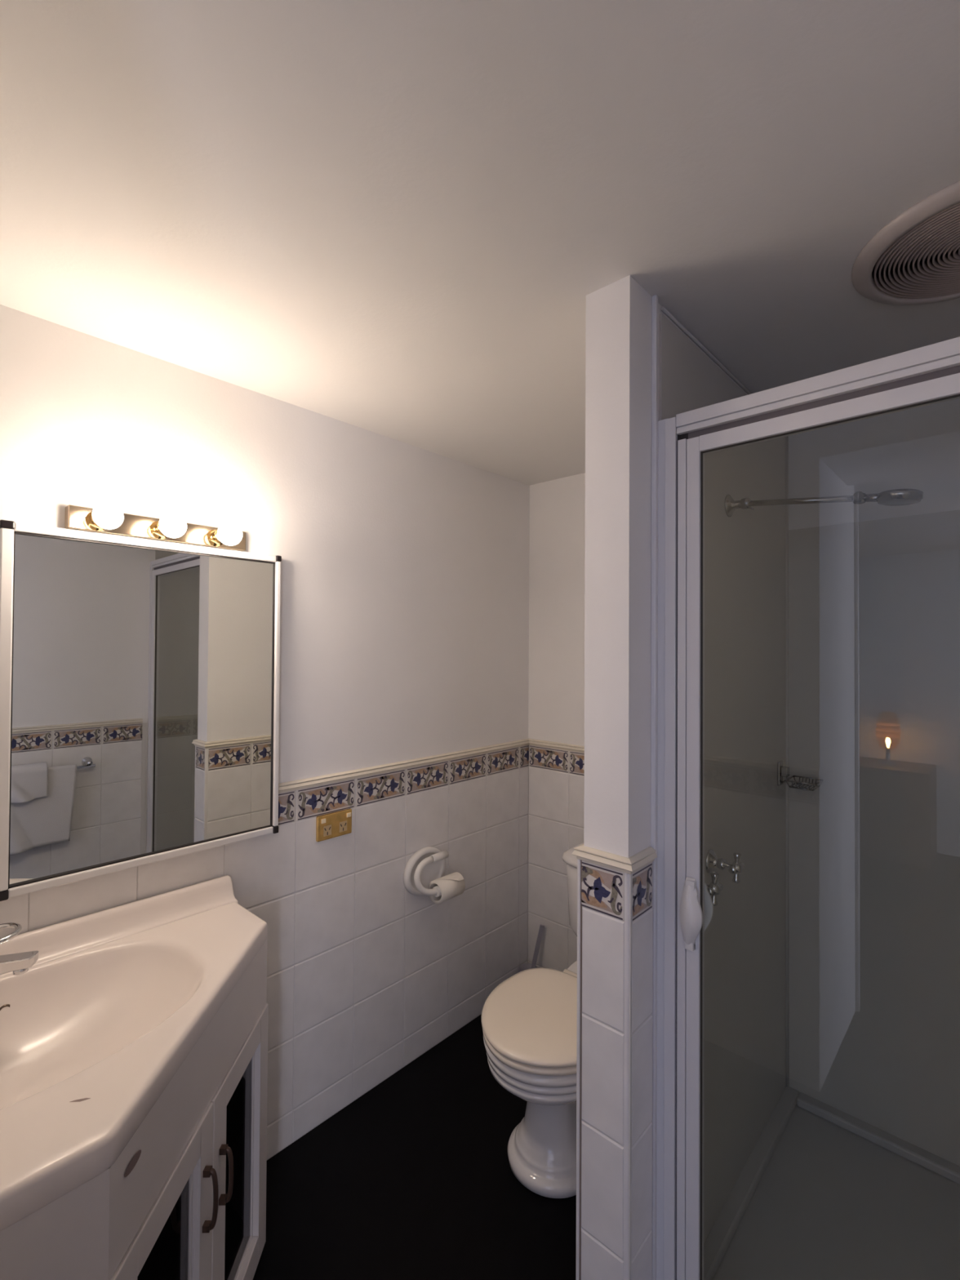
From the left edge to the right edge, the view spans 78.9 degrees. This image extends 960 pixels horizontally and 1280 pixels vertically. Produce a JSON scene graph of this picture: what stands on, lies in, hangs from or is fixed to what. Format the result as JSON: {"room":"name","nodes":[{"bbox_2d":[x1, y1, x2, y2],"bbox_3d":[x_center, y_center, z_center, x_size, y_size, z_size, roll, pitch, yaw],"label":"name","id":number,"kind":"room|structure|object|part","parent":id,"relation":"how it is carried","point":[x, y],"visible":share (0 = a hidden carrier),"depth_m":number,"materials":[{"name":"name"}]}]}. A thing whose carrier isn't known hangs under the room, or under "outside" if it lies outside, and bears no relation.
{"room":"bathroom","nodes":[
{"label":"bathroom","id":0,"kind":"room"},
{"bbox_2d":[0,304,529,1159],"bbox_3d":[-0.623,0.367,1.605,0.137,2.062,2.570,0,-1,42],"label":"wall","id":1,"kind":"structure","parent":0,"point":[404,689],"depth_m":1.75,"materials":[{"name":"paint"}]},
{"bbox_2d":[0,520,281,901],"bbox_3d":[-0.748,0.141,1.364,0.023,0.748,0.596,0,-1,42],"label":"wall mirror","id":2,"kind":"object","parent":1,"relation":"attached to","point":[140,678],"visible":1,"depth_m":1.32,"materials":[{"name":"silver metal"}]},
{"bbox_3d":[-0.941,0.136,1.152,0.020,0.712,0.022,0,-1,42],"label":"frame post","id":3,"kind":"part","parent":2,"relation":"part of","materials":[{"name":"white metal"}]},
{"bbox_3d":[-0.748,0.505,1.363,0.017,0.018,0.560,0,-1,42],"label":"frame rail","id":4,"kind":"part","parent":2,"relation":"part of","materials":[{"name":"white"}]},
{"bbox_3d":[-0.744,-0.222,1.373,0.017,0.018,0.560,0,-1,42],"label":"frame rail","id":5,"kind":"part","parent":2,"relation":"part of","materials":[{"name":"white metal"}]},
{"bbox_3d":[-0.551,0.144,1.578,0.020,0.712,0.012,0,-1,42],"label":"frame post","id":6,"kind":"part","parent":2,"relation":"part of","materials":[{"name":"white metal"}]},
{"bbox_2d":[64,502,245,551],"bbox_3d":[-0.705,-0.254,1.339,0.142,0.055,0.383,0,-1,42],"label":"vanity light","id":7,"kind":"object","parent":1,"relation":"attached to","point":[106,517],"visible":0.99,"depth_m":1.30,"materials":[{"name":"gold metal"}]},
{"bbox_2d":[84,502,124,531],"bbox_3d":[-0.788,-0.256,1.223,0.108,0.055,0.055,0,-1,42],"label":"bulb","id":8,"kind":"object","parent":7,"relation":"attached to","point":[105,516],"depth_m":1.19,"materials":[{"name":"white glass"}]},
{"bbox_2d":[149,512,186,539],"bbox_3d":[-0.703,-0.255,1.316,0.108,0.055,0.055,0,-1,42],"label":"bulb","id":9,"kind":"object","parent":7,"relation":"attached to","point":[171,526],"depth_m":1.29,"materials":[{"name":"white glass"}]},
{"bbox_2d":[206,522,242,546],"bbox_3d":[-0.616,-0.253,1.411,0.108,0.055,0.055,0,-1,42],"label":"bulb","id":10,"kind":"object","parent":7,"relation":"attached to","point":[228,534],"depth_m":1.38,"materials":[{"name":"white glass"}]},
{"bbox_2d":[315,808,351,841],"bbox_3d":[-0.428,0.544,1.718,0.014,0.073,0.118,0,-1,42],"label":"power outlet","id":11,"kind":"object","parent":1,"relation":"attached to","point":[331,825],"visible":1,"depth_m":1.71,"materials":[{"name":"gold metal"}]},
{"bbox_2d":[320,818,325,823],"bbox_3d":[-0.451,0.523,1.684,0.004,0.013,0.015,0,-1,42],"label":"rocker switch","id":12,"kind":"object","parent":11,"relation":"attached to","point":[322,820],"depth_m":1.68,"materials":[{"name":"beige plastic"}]},
{"bbox_3d":[-0.175,0.414,2.006,0.017,0.024,1.134,0,-1,42],"label":"dado moulding","id":13,"kind":"part","parent":1,"relation":"part of","materials":[{"name":"beige ceramic"}]},
{"bbox_2d":[403,846,448,897],"bbox_3d":[-0.156,0.784,1.959,0.088,0.156,0.190,0,-1,42],"label":"toilet roll holder","id":14,"kind":"object","parent":1,"relation":"attached to","point":[427,864],"visible":0.92,"depth_m":1.95,"materials":[{"name":"white ceramic"}]},
{"bbox_3d":[-0.177,0.785,1.922,0.057,0.116,0.087,0,-1,42],"label":"arm","id":15,"kind":"part","parent":14,"relation":"part of","materials":[{"name":"white plastic"}]},
{"bbox_2d":[427,871,465,904],"bbox_3d":[-0.112,0.834,1.966,0.074,0.075,0.103,0,-1,42],"label":"toilet roll","id":16,"kind":"object","parent":14,"relation":"on","point":[452,885],"visible":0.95,"depth_m":1.94,"materials":[{"name":"white paper"}]},
{"bbox_2d":[253,1013,576,1279],"bbox_3d":[-0.315,1.423,-0.424,3.320,0.100,5.120,0,-1,42],"label":"floor","id":17,"kind":"structure","parent":0,"point":[413,1179],"depth_m":1.47,"materials":[{"name":"black"}]},
{"bbox_2d":[0,875,268,1279],"bbox_3d":[-0.748,0.989,0.917,0.618,0.799,0.984,0,-1,42],"label":"vanity unit","id":18,"kind":"object","parent":17,"relation":"on","point":[134,1046],"visible":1,"depth_m":1.04,"materials":[{"name":"white ceramic"}]},
{"bbox_2d":[0,922,39,975],"bbox_3d":[-0.882,0.591,1.079,0.122,0.108,0.082,1,-1,-20],"label":"mixer","id":19,"kind":"object","parent":18,"relation":"on","point":[19,963],"visible":1,"depth_m":1.06,"materials":[{"name":"silver metal"}]},
{"bbox_3d":[-0.895,0.545,1.074,0.082,0.015,0.082,0,-1,42],"label":"loop handle","id":20,"kind":"part","parent":19,"relation":"part of","materials":[{"name":"silver metal"}]},
{"bbox_3d":[-0.861,0.595,1.066,0.092,0.037,0.034,0,-1,-11],"label":"spout","id":21,"kind":"part","parent":19,"relation":"part of","materials":[{"name":"silver metal"}]},
{"bbox_3d":[-0.491,1.106,0.903,0.022,0.547,0.300,0,-1,-1],"label":"cabinet door","id":22,"kind":"part","parent":18,"relation":"part of","materials":[{"name":"white wood"}]},
{"bbox_3d":[-0.498,1.103,0.906,0.002,0.426,0.194,0,-1,-1],"label":"glass pane","id":23,"kind":"part","parent":18,"relation":"part of","materials":[{"name":"black glass"}]},
{"bbox_3d":[-0.470,0.976,1.020,0.025,0.106,0.011,0,-1,-1],"label":"handle","id":24,"kind":"part","parent":18,"relation":"part of","materials":[{"name":"brown metal"}]},
{"bbox_3d":[-0.472,0.996,1.087,0.025,0.103,0.011,0,-1,-1],"label":"handle","id":25,"kind":"part","parent":18,"relation":"part of","materials":[{"name":"brown metal"}]},
{"bbox_3d":[-0.505,1.106,1.204,0.002,0.426,0.185,0,-1,-1],"label":"glass pane","id":26,"kind":"part","parent":18,"relation":"part of","materials":[{"name":"black glass"}]},
{"bbox_3d":[-0.498,1.110,1.201,0.022,0.547,0.291,0,-1,-1],"label":"cabinet door","id":27,"kind":"part","parent":18,"relation":"part of","materials":[{"name":"white wood"}]},
{"bbox_2d":[518,924,544,972],"bbox_3d":[0.193,1.276,2.333,0.093,0.273,0.093,0,-1,42],"label":"toilet brush","id":28,"kind":"object","parent":17,"relation":"on","point":[523,966],"visible":0.23,"depth_m":2.33,"materials":[{"name":"grey plastic"}]},
{"bbox_3d":[0.225,1.252,2.336,0.063,0.225,0.008,0,-1,-1],"label":"brush handle","id":29,"kind":"part","parent":28,"relation":"part of","materials":[{"name":"grey plastic"}]},
{"bbox_2d":[480,842,583,1198],"bbox_3d":[0.325,1.058,1.723,0.456,0.696,0.829,0,-1,42],"label":"toilet","id":30,"kind":"object","parent":17,"relation":"on","point":[529,1020],"visible":0.49,"depth_m":1.50,"materials":[{"name":"white ceramic"}]},
{"bbox_3d":[0.188,1.000,1.556,0.384,0.023,0.397,0,-1,42],"label":"lid","id":31,"kind":"part","parent":30,"relation":"part of","materials":[{"name":"beige plastic"}]},
{"bbox_3d":[0.188,1.024,1.556,0.376,0.018,0.389,0,-1,42],"label":"seat","id":32,"kind":"part","parent":30,"relation":"part of","materials":[{"name":"beige plastic"}]},
{"bbox_2d":[567,960,577,973],"bbox_3d":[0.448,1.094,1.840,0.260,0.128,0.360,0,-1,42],"label":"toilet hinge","id":33,"kind":"object","parent":30,"relation":"attached to","point":[573,967],"depth_m":1.83,"materials":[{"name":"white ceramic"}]},
{"bbox_3d":[0.511,0.736,1.929,0.456,0.037,0.282,0,-1,42],"label":"cistern lid","id":34,"kind":"part","parent":30,"relation":"part of","materials":[{"name":"white ceramic"}]},
{"bbox_2d":[650,294,959,1279],"bbox_3d":[0.952,0.371,1.126,0.908,2.062,0.914,0,-1,42],"label":"shower enclosure","id":35,"kind":"object","parent":17,"relation":"on","point":[806,1120],"visible":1,"depth_m":1.51,"materials":[{"name":"white"}]},
{"bbox_3d":[0.378,0.496,1.048,0.040,0.128,0.028,0,-1,42],"label":"door handle","id":36,"kind":"part","parent":35,"relation":"part of","materials":[{"name":"white plastic"}]},
{"bbox_3d":[0.415,0.497,1.088,0.040,0.128,0.028,0,-1,42],"label":"door handle","id":37,"kind":"part","parent":35,"relation":"part of","materials":[{"name":"white plastic"}]},
{"bbox_2d":[706,871,723,906],"bbox_3d":[0.457,0.504,1.198,0.069,0.063,0.063,0,-1,42],"label":"tap","id":38,"kind":"object","parent":35,"relation":"attached to","point":[714,888],"visible":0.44,"depth_m":1.18,"materials":[{"name":"silver metal"}]},
{"bbox_2d":[705,848,744,883],"bbox_3d":[0.545,0.499,1.294,0.069,0.063,0.063,0,-1,42],"label":"tap","id":39,"kind":"object","parent":35,"relation":"attached to","point":[713,862],"visible":0.99,"depth_m":1.29,"materials":[{"name":"silver metal"}]},
{"bbox_3d":[0.563,0.499,1.278,0.020,0.063,0.063,0,-1,42],"label":"cross handle","id":40,"kind":"part","parent":39,"relation":"part of","materials":[{"name":"silver metal"}]},
{"bbox_2d":[777,760,823,791],"bbox_3d":[0.910,0.388,1.667,0.107,0.070,0.084,0,-1,42],"label":"soap dish","id":41,"kind":"object","parent":35,"relation":"attached to","point":[782,771],"visible":1,"depth_m":1.68,"materials":[{"name":"silver metal"}]},
{"bbox_2d":[724,488,923,516],"bbox_3d":[0.742,-0.314,1.287,0.377,0.077,0.077,0,-1,42],"label":"rose","id":42,"kind":"object","parent":35,"relation":"attached to","point":[895,497],"visible":1,"depth_m":1.24,"materials":[{"name":"silver metal"}]},
{"bbox_3d":[0.717,-0.312,1.310,0.215,0.037,0.013,0,-1,42],"label":"arm","id":43,"kind":"part","parent":42,"relation":"part of","materials":[{"name":"silver metal"}]},
{"bbox_2d":[703,1086,959,1279],"bbox_3d":[0.951,1.351,1.119,0.908,0.100,0.897,0,-1,42],"label":"shower tray","id":44,"kind":"object","parent":35,"relation":"attached to","point":[826,1185],"depth_m":1.40,"materials":[{"name":"grey ceramic"}]},
{"bbox_2d":[0,0,959,485],"bbox_3d":[-0.302,-0.738,-0.395,3.320,0.100,5.120,0,-1,42],"label":"ceiling","id":45,"kind":"structure","parent":0,"point":[397,220],"depth_m":0.86,"materials":[{"name":"paint"}]},
{"bbox_2d":[851,180,959,305],"bbox_3d":[0.823,-0.655,0.965,0.352,0.016,0.352,0,-1,42],"label":"fan","id":46,"kind":"object","parent":45,"relation":"attached to","point":[914,259],"visible":1,"depth_m":1.00,"materials":[{"name":"white plastic"}]},
{"bbox_2d":[874,202,959,297],"bbox_3d":[0.823,-0.654,0.965,0.284,0.010,0.284,0,-1,42],"label":"grille","id":47,"kind":"object","parent":46,"relation":"attached to","point":[917,255],"depth_m":0.99,"materials":[{"name":"beige plastic"}]},
{"bbox_2d":[572,275,748,1279],"bbox_3d":[0.556,0.372,1.435,0.127,2.062,0.992,0,-1,42],"label":"wall partition","id":48,"kind":"structure","parent":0,"point":[615,857],"depth_m":1.08,"materials":[{"name":"paint"}]},
{"bbox_3d":[0.189,0.907,1.107,0.007,0.980,0.014,0,-1,42],"label":"corner trim","id":49,"kind":"part","parent":48,"relation":"part of","materials":[{"name":"tile"}]},
{"bbox_3d":[0.555,0.411,1.434,0.127,0.024,0.992,0,-1,42],"label":"dado moulding","id":50,"kind":"part","parent":48,"relation":"part of","materials":[{"name":"beige ceramic"}]},
{"bbox_2d":[527,398,959,971],"bbox_3d":[0.977,0.380,1.791,2.008,2.062,0.137,0,-1,42],"label":"wall","id":51,"kind":"structure","parent":0,"point":[918,448],"depth_m":2.28,"materials":[{"name":"paint"}]},
{"bbox_3d":[0.523,0.420,2.124,0.887,0.024,0.017,0,-1,42],"label":"dado moulding","id":52,"kind":"part","parent":51,"relation":"part of","materials":[{"name":"beige ceramic"}]},
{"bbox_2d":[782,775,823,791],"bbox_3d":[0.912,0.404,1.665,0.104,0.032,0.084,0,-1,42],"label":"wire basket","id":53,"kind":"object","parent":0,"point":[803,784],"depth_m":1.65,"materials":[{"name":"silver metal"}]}
]}

